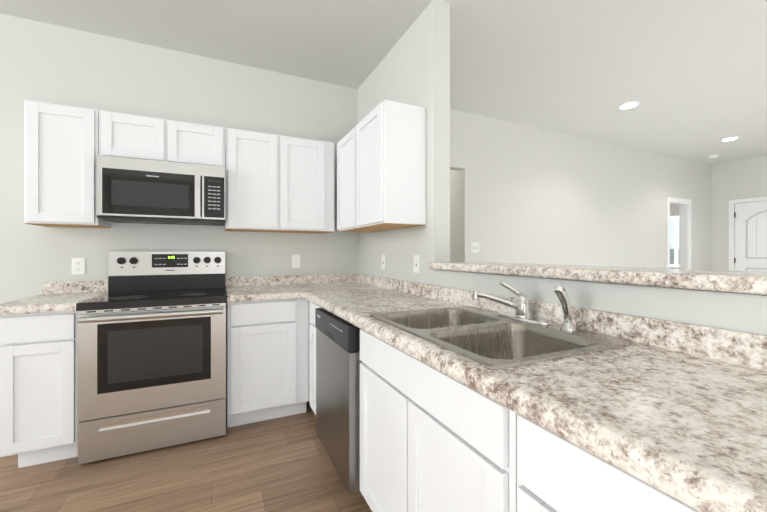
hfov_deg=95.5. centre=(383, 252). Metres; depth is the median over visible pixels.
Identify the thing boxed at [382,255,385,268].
light switch
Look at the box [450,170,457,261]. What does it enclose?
wall
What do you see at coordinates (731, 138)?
recessed light
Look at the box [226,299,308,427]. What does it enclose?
base cabinet
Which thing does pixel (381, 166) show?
upper cabinet
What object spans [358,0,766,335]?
wall
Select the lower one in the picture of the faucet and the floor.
the floor
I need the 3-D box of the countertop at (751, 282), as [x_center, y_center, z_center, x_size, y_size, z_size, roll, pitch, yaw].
[0.850,0.078,1.313,0.360,0.042,1.972,0,0,-25]
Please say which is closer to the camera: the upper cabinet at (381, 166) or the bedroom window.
the upper cabinet at (381, 166)
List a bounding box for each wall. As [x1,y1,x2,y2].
[0,13,711,303]
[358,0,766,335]
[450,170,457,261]
[670,204,678,268]
[712,155,766,270]
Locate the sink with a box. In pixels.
[370,306,631,367]
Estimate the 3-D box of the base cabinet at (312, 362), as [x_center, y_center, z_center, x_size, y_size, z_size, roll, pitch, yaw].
[-0.186,0.762,2.472,0.626,0.866,0.426,0,0,-25]
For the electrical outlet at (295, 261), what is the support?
attached to the wall at (47, 63)
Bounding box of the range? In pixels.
[76,251,226,464]
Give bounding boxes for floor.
[0,401,371,511]
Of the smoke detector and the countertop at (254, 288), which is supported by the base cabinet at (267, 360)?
the countertop at (254, 288)
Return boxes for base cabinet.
[0,311,78,467]
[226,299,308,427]
[309,301,320,414]
[360,329,516,511]
[517,414,698,511]
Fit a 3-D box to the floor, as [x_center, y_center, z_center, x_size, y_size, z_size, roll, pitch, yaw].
[2.987,1.246,3.257,12.620,0.100,11.320,0,0,-25]
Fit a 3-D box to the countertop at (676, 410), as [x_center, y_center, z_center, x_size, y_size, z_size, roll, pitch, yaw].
[0.093,0.263,1.827,0.669,0.127,3.049,0,0,-25]
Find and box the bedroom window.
[670,216,678,266]
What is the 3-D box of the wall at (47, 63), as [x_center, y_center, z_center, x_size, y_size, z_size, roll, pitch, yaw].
[1.292,-0.189,4.142,10.300,2.770,0.120,0,0,-25]
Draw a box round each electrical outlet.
[72,258,84,274]
[292,255,299,267]
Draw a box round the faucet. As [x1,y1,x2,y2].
[472,281,550,325]
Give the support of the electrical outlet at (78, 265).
attached to the wall at (47, 63)
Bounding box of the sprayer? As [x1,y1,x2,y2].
[552,284,575,330]
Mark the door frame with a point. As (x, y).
(685, 254)
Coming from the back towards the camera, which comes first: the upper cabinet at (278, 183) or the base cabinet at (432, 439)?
the upper cabinet at (278, 183)
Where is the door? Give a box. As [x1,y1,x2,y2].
[729,196,766,271]
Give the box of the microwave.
[97,155,224,225]
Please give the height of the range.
1.205 m
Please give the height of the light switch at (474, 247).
0.116 m
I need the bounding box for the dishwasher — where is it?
[315,308,361,493]
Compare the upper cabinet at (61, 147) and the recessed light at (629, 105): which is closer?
the upper cabinet at (61, 147)
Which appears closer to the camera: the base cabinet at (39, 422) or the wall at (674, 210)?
the base cabinet at (39, 422)
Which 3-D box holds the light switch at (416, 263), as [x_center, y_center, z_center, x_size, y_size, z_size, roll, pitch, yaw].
[0.218,0.075,2.336,0.014,0.116,0.072,0,0,-25]
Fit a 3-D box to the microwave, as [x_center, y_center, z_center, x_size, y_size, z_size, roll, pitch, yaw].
[-1.543,-0.417,2.502,0.736,0.400,0.434,0,0,-25]
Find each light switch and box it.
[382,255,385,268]
[414,255,419,272]
[471,242,478,252]
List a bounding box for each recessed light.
[618,101,639,108]
[720,136,739,140]
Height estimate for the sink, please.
0.182 m
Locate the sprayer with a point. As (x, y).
(560, 291)
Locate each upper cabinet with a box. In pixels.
[24,100,110,227]
[99,110,224,166]
[225,128,333,233]
[337,100,425,232]
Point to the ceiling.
(690, 76)
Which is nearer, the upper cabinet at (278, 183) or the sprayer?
the sprayer
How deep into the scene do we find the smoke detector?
5.62 m
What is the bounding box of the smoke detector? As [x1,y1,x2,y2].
[708,155,718,158]
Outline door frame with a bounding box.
[667,197,691,268]
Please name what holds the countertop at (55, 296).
on the base cabinet at (39, 422)
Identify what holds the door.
attached to the wall at (740, 179)
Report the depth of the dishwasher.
1.71 m
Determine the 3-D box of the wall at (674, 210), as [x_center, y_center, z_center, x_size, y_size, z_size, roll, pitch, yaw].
[7.011,-0.186,8.975,0.120,2.770,3.780,0,0,-25]
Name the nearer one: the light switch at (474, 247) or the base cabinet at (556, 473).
the base cabinet at (556, 473)
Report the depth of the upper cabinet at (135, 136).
2.40 m
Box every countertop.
[0,280,107,314]
[226,275,299,302]
[292,274,766,511]
[428,262,766,294]
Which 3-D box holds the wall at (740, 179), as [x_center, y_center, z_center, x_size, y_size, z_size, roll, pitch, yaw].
[7.386,-0.190,3.132,0.120,2.770,7.120,0,0,-25]
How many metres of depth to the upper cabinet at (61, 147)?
2.18 m
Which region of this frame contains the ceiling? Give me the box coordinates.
[0,0,766,164]

